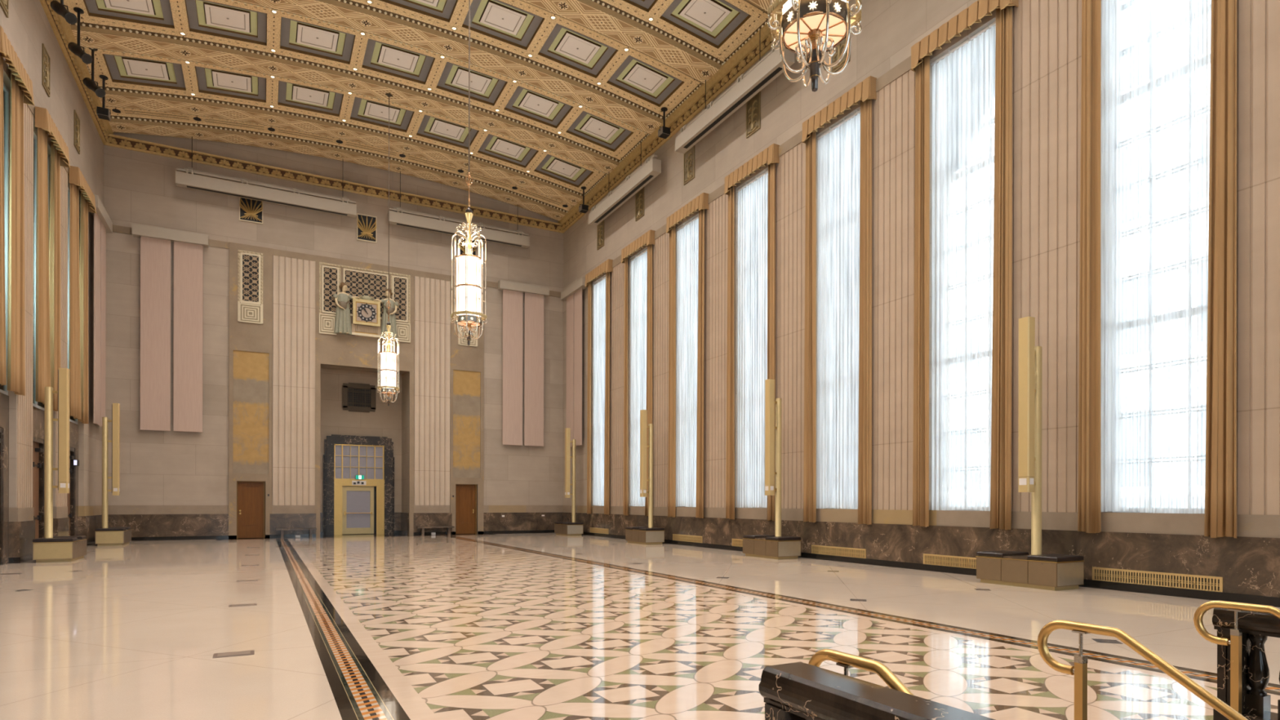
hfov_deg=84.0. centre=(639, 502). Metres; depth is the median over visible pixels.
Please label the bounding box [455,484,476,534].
door
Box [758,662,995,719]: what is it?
balustrade
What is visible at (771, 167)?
drape
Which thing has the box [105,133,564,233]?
trim
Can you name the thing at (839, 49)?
relief panel
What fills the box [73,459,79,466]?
exit sign
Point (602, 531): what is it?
air vent
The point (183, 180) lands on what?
screen housing
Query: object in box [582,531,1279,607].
baseboard
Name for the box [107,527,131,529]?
seat cushion
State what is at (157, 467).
wall
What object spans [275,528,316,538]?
bench
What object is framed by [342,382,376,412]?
air vent
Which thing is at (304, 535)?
baseboard
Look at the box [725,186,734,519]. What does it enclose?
drape
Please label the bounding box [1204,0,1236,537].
drape
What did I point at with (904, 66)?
trim
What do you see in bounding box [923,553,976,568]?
air vent
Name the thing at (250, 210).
air vent
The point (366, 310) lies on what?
clock
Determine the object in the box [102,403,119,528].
speaker
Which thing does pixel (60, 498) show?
trim
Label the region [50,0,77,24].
stage light
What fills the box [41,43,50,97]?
relief panel
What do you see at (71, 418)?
window
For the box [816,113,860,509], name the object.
sheer curtain
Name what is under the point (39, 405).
window
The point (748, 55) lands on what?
trim
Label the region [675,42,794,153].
screen housing
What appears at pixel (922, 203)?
drape
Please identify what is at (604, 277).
rail
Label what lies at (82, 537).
seat cushion
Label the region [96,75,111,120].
light
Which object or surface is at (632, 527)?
seat cushion
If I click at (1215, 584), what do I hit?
air vent
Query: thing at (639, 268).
sheer curtain
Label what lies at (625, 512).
drape
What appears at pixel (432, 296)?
trim
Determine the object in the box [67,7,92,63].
stage light
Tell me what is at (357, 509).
door
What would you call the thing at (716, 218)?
trim
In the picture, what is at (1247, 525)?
trim
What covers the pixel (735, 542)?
air vent
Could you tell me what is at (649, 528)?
seat cushion
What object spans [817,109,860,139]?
rail
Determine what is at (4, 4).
relief panel
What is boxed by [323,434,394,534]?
door surround
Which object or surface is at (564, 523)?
seat cushion
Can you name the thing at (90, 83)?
stage light
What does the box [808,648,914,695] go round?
stair handrail
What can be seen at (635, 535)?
storage bench
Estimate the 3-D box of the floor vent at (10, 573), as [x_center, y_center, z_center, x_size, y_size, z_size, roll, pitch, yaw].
[-12.924,1.470,14.593,0.340,0.004,0.200,0,0,-28]
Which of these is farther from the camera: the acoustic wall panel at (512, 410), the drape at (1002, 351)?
the acoustic wall panel at (512, 410)
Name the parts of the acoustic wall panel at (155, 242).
fabric panel, fabric panel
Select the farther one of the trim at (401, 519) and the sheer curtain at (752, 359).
the trim at (401, 519)
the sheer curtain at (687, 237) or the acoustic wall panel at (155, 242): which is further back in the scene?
the acoustic wall panel at (155, 242)
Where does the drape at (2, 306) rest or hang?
hanging from the wall at (27, 26)
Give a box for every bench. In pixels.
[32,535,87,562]
[95,527,131,546]
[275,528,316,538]
[416,525,454,535]
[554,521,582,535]
[625,526,664,544]
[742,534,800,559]
[975,550,1084,591]
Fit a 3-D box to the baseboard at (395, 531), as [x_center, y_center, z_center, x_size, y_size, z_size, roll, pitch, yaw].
[-12.891,1.402,32.685,3.680,0.140,0.080,0,0,-28]
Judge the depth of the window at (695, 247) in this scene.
25.13 m
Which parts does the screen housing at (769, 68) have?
rail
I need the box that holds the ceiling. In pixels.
[63,0,782,221]
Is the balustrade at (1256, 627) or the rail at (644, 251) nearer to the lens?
the balustrade at (1256, 627)
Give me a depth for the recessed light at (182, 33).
21.68 m
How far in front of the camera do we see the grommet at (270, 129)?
27.68 m
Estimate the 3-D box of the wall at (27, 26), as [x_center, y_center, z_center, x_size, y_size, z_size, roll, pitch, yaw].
[-10.531,-6.699,7.899,0.753,16.351,42.850,0,0,-28]
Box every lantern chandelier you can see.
[377,93,399,405]
[450,0,487,345]
[767,0,862,92]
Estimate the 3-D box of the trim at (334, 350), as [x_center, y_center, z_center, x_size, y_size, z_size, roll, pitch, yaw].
[-11.911,-4.442,30.888,10.301,11.831,0.362,0,0,-28]
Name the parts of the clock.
gilt frame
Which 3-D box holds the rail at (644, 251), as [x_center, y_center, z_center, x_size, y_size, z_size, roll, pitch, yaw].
[0.048,-9.770,27.969,0.081,0.101,1.760,0,0,-28]
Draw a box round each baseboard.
[8,539,95,563]
[131,529,554,541]
[320,530,400,534]
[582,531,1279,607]
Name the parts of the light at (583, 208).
drop rod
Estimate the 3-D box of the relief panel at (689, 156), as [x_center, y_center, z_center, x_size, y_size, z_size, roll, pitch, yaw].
[1.697,-11.707,24.704,0.120,1.100,0.682,0,0,-28]
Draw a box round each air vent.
[237,249,262,324]
[239,197,262,224]
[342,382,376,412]
[356,213,377,243]
[457,236,476,255]
[457,325,477,346]
[589,527,608,533]
[672,533,702,542]
[732,538,742,546]
[811,544,866,558]
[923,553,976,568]
[1092,566,1222,591]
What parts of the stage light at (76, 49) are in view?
drop rod, ceiling plate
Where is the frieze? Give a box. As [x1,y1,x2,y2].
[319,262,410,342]
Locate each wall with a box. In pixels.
[0,0,103,507]
[0,392,78,564]
[103,132,563,533]
[264,364,408,537]
[563,0,1122,512]
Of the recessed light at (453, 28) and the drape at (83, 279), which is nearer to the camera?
the recessed light at (453, 28)
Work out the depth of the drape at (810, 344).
19.05 m
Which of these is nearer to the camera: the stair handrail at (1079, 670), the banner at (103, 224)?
the stair handrail at (1079, 670)
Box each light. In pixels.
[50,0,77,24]
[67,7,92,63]
[82,48,105,97]
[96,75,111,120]
[179,31,186,35]
[271,9,277,13]
[366,0,373,4]
[451,26,457,31]
[550,15,555,19]
[578,186,588,213]
[648,17,653,22]
[657,106,670,138]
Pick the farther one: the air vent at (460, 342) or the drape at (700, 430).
the air vent at (460, 342)
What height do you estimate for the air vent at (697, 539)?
0.250 m
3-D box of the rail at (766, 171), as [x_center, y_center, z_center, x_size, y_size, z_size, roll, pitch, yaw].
[3.479,-9.762,21.514,0.081,0.101,1.760,0,0,-28]
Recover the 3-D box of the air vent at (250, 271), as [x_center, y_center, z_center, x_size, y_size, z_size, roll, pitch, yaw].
[-15.686,-8.669,28.642,0.892,2.871,0.057,0,0,-28]
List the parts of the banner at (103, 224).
fabric panel, fabric panel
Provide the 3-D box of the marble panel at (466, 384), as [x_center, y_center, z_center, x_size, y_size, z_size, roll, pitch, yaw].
[-7.998,-3.603,32.822,1.270,4.930,0.020,0,0,-28]
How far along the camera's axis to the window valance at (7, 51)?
16.20 m
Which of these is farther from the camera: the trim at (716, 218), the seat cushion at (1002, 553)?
the trim at (716, 218)
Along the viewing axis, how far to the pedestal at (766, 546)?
19.00 m
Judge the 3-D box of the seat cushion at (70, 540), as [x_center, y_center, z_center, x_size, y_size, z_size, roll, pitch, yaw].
[-14.484,0.931,17.628,0.770,0.085,0.535,0,0,-28]
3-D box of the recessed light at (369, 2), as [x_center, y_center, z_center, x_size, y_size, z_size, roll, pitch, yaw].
[-7.897,-14.608,20.768,0.180,0.027,0.180,0,0,-28]
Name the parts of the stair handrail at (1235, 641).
post, rail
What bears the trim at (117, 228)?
attached to the wall at (157, 467)
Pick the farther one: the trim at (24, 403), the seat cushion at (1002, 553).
the trim at (24, 403)
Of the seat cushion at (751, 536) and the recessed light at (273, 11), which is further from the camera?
the recessed light at (273, 11)
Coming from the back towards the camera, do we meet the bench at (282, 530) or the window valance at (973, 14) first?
the bench at (282, 530)
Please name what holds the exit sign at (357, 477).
attached to the door at (357, 509)
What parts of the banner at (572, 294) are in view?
fabric panel, fabric panel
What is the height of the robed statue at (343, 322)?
2.189 m
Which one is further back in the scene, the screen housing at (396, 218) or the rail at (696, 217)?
the screen housing at (396, 218)
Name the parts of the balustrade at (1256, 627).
cap rail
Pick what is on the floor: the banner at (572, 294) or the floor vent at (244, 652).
the floor vent at (244, 652)
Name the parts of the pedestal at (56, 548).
panel, cabinet door, cabinet door, cabinet door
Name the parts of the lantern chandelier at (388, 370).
lamp shade, stem, suspension rod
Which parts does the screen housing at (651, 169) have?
rail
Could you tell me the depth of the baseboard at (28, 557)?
17.43 m
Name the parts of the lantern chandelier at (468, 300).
glass, stem, lamp shade, suspension rod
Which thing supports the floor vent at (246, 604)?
on the floor
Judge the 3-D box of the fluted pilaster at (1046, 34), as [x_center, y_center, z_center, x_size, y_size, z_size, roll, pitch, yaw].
[7.702,-4.861,13.417,0.022,10.085,1.800,0,0,-28]
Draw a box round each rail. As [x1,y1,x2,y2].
[593,276,605,285]
[630,248,647,261]
[676,214,698,231]
[737,169,768,191]
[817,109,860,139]
[930,20,995,66]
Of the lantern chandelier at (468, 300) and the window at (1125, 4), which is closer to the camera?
the window at (1125, 4)
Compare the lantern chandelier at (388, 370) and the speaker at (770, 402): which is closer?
the speaker at (770, 402)
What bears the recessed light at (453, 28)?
in the ceiling
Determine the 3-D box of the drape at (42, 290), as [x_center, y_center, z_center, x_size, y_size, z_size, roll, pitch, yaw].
[-15.803,-6.327,18.814,0.168,7.416,1.079,0,0,-28]
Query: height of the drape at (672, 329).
10.530 m
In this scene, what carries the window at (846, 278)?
in the wall at (890, 30)
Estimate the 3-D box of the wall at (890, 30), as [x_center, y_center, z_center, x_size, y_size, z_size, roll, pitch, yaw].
[6.295,-6.662,16.843,0.703,16.351,42.850,0,0,-28]
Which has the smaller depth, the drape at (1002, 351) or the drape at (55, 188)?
the drape at (1002, 351)
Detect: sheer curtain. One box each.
[593,278,605,506]
[630,251,647,506]
[675,217,698,506]
[737,173,768,507]
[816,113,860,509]
[931,25,995,511]
[1101,0,1211,513]
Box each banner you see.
[90,194,112,426]
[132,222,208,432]
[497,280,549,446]
[560,277,586,447]
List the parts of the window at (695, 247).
pane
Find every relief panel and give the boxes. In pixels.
[0,0,8,17]
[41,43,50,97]
[73,109,79,154]
[596,219,604,249]
[635,186,644,221]
[683,145,694,185]
[746,91,760,137]
[831,38,850,72]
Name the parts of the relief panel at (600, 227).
plate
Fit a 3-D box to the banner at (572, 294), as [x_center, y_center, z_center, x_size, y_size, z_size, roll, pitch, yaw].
[-3.080,-6.397,33.372,0.340,7.540,2.640,0,0,-28]
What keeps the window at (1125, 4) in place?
in the wall at (890, 30)
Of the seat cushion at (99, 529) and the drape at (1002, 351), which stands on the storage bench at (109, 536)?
the seat cushion at (99, 529)
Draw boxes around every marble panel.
[232,350,269,474]
[453,369,480,477]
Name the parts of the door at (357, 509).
glass pane, notice panel, pane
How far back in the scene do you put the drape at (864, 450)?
17.31 m
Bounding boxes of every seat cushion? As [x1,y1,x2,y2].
[32,537,77,542]
[53,535,86,539]
[95,528,126,531]
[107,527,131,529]
[554,521,572,524]
[562,522,582,524]
[626,526,648,529]
[638,527,664,530]
[742,534,775,538]
[765,536,800,541]
[976,550,1028,557]
[1026,554,1084,562]
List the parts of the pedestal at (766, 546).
cabinet door, cabinet door, cabinet door, panel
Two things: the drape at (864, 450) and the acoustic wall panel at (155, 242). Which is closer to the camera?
the drape at (864, 450)
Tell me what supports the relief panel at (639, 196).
attached to the wall at (890, 30)
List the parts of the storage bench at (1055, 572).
cabinet door, cabinet door, cabinet door, panel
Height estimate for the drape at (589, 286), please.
10.530 m
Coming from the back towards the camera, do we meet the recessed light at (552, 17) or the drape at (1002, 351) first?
the recessed light at (552, 17)
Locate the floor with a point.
(522, 626)
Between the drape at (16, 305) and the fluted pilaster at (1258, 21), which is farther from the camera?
the drape at (16, 305)
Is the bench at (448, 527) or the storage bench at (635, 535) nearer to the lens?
the storage bench at (635, 535)
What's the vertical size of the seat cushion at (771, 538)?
0.085 m
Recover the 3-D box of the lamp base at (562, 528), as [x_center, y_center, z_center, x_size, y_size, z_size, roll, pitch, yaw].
[-3.261,1.203,32.435,0.799,0.580,1.566,0,0,-28]
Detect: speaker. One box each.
[44,367,69,537]
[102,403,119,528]
[564,427,575,522]
[640,409,653,527]
[764,378,782,536]
[1017,316,1042,555]
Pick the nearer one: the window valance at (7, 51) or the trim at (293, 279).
the window valance at (7, 51)
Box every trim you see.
[8,505,1279,537]
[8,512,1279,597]
[17,103,33,507]
[26,55,911,301]
[40,0,113,145]
[55,165,67,506]
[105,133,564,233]
[112,224,560,297]
[228,242,484,538]
[272,255,315,505]
[320,512,408,535]
[413,275,450,505]
[557,10,782,233]
[609,257,629,506]
[652,232,669,506]
[703,186,735,507]
[775,142,805,508]
[871,69,915,510]
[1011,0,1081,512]
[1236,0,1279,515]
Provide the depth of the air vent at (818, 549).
18.15 m
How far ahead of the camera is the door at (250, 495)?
28.83 m
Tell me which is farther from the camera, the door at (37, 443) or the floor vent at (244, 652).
the door at (37, 443)
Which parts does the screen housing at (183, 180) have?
rail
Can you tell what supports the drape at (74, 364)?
hanging from the wall at (27, 26)
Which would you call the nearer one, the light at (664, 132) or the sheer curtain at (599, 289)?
the light at (664, 132)
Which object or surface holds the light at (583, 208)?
hanging from the ceiling
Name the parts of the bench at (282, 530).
leg, seat, leg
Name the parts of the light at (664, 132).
drop rod, ceiling plate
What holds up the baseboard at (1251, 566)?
attached to the wall at (890, 30)
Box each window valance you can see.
[0,25,34,105]
[35,106,70,168]
[68,165,96,213]
[584,258,613,287]
[621,230,654,262]
[666,192,708,233]
[724,143,779,195]
[801,75,876,143]
[911,0,1018,71]
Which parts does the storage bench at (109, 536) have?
panel, cabinet door, cabinet door, cabinet door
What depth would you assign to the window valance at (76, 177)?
22.14 m
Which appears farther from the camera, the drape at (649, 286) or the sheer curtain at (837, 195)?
the drape at (649, 286)
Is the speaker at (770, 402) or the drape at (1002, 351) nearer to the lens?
the drape at (1002, 351)
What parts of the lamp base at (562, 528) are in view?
cabinet door, cabinet door, cabinet door, panel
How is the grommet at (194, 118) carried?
attached to the ceiling
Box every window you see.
[0,82,8,395]
[32,131,48,410]
[67,186,77,424]
[601,302,604,418]
[695,247,697,319]
[746,196,764,507]
[827,140,859,508]
[946,32,995,511]
[1112,0,1199,513]
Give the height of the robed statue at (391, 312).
2.189 m
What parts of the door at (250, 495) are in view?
panel moulding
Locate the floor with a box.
[0,533,1279,719]
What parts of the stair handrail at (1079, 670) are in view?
post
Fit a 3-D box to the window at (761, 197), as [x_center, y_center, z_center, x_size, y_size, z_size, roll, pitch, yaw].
[3.821,-4.836,21.702,0.083,10.012,1.803,0,0,-28]
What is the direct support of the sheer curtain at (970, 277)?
hanging from the rail at (989, 25)
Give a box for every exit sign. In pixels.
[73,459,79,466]
[355,475,364,479]
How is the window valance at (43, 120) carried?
attached to the wall at (27, 26)
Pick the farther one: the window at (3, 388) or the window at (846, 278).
the window at (846, 278)
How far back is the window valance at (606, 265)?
30.77 m
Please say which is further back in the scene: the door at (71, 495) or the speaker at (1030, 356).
the door at (71, 495)
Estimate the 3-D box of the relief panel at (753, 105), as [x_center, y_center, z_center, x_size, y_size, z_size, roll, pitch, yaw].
[3.412,-11.703,21.477,0.120,1.100,0.682,0,0,-28]
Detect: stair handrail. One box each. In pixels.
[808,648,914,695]
[1037,619,1248,719]
[1193,600,1279,714]
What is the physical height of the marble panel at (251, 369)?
4.930 m
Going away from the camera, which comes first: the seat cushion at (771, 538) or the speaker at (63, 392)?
the speaker at (63, 392)
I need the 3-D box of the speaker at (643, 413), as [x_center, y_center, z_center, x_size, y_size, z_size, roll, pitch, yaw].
[0.266,-1.199,26.040,0.513,4.340,0.220,0,0,-28]
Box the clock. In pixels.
[351,295,381,338]
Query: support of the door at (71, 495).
in the wall at (38, 415)
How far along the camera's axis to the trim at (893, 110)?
16.74 m
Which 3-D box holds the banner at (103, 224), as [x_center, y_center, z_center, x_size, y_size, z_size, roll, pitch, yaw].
[-18.994,-6.512,24.981,0.340,7.620,2.640,0,0,-28]
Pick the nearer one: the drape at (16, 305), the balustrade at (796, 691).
the balustrade at (796, 691)
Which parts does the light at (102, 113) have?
drop rod, ceiling plate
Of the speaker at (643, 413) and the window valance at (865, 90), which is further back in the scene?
the speaker at (643, 413)
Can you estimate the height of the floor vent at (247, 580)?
0.006 m
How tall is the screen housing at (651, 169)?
1.770 m
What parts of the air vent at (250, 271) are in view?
frame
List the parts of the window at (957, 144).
pane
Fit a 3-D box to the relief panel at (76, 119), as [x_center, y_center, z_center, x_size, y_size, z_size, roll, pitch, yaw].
[-17.867,-11.749,22.584,0.120,1.100,0.682,0,0,-28]
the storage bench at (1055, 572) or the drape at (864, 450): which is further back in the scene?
the drape at (864, 450)
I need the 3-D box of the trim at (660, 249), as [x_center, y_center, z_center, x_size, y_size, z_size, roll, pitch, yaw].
[0.841,-4.876,26.327,0.022,10.085,1.800,0,0,-28]
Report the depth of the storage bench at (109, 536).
23.89 m
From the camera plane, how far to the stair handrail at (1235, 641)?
3.99 m
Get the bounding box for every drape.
[0,52,6,385]
[7,69,25,395]
[35,127,50,404]
[48,139,60,411]
[68,183,80,419]
[77,191,88,423]
[586,281,591,514]
[604,271,609,515]
[622,256,628,515]
[644,244,652,515]
[667,226,675,517]
[695,208,704,518]
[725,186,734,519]
[767,161,775,520]
[803,131,816,522]
[857,98,871,524]
[912,53,929,526]
[990,4,1012,529]
[1077,0,1101,533]
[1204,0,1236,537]
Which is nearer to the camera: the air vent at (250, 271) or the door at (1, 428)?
the door at (1, 428)
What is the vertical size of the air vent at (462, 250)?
1.030 m
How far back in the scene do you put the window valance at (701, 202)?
24.34 m
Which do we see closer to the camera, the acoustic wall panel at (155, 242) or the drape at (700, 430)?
the drape at (700, 430)
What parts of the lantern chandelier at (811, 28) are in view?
lamp shade, glass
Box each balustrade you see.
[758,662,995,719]
[1212,608,1279,719]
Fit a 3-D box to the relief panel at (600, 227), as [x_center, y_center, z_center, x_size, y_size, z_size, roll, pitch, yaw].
[-1.734,-11.714,31.159,0.120,1.100,0.682,0,0,-28]
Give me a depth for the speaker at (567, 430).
32.40 m
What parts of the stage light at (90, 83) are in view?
drop rod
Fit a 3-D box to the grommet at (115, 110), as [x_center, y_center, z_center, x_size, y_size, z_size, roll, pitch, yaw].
[-18.692,-13.967,25.382,0.260,0.030,0.254,0,0,-28]
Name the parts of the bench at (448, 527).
leg, seat, leg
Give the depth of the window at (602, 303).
32.06 m
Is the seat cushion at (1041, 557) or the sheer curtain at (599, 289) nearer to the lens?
the seat cushion at (1041, 557)
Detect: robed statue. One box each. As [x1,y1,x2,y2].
[332,282,359,335]
[373,288,399,339]
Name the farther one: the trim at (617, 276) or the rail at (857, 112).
the trim at (617, 276)
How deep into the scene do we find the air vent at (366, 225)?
30.75 m
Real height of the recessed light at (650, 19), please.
0.027 m
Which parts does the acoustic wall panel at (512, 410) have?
fabric panel, fabric panel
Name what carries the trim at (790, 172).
attached to the wall at (890, 30)
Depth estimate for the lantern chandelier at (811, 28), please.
5.72 m
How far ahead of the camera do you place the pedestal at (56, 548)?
17.46 m
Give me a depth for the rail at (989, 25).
15.08 m
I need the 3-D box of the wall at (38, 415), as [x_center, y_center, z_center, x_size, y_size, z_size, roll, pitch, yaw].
[-11.427,-0.536,9.463,0.563,4.021,31.580,0,0,-28]
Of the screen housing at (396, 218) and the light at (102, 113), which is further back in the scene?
the screen housing at (396, 218)
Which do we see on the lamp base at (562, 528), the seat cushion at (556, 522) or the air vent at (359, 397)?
the seat cushion at (556, 522)
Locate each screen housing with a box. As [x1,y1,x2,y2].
[175,136,356,217]
[387,171,529,248]
[588,141,661,226]
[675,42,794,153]
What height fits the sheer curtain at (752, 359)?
9.890 m
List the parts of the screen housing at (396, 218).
rail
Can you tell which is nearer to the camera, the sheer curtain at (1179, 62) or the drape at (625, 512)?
the sheer curtain at (1179, 62)
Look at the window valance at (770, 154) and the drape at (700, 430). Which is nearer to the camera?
the window valance at (770, 154)
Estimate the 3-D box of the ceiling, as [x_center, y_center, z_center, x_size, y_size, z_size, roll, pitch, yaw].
[-2.067,-14.240,12.333,18.330,1.242,42.150,0,0,-28]
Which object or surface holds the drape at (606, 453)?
hanging from the window valance at (606, 265)
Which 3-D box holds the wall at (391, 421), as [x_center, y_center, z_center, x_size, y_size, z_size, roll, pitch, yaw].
[-12.664,-2.528,32.307,9.850,8.001,2.251,0,0,-28]
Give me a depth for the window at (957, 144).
15.49 m
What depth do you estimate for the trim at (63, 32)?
22.02 m
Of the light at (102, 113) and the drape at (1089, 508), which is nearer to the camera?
the drape at (1089, 508)
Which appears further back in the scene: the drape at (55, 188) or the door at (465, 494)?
the door at (465, 494)
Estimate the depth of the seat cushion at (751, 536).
19.78 m
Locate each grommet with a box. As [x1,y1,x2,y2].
[111,108,120,113]
[193,117,201,121]
[267,127,275,131]
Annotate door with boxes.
[0,426,2,564]
[32,436,44,538]
[66,446,75,536]
[236,480,265,538]
[333,444,384,534]
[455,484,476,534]
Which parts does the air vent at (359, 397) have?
plate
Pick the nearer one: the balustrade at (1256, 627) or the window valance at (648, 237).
the balustrade at (1256, 627)
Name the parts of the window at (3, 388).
pane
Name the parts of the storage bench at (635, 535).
cabinet door, cabinet door, cabinet door, panel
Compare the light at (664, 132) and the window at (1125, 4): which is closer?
the window at (1125, 4)

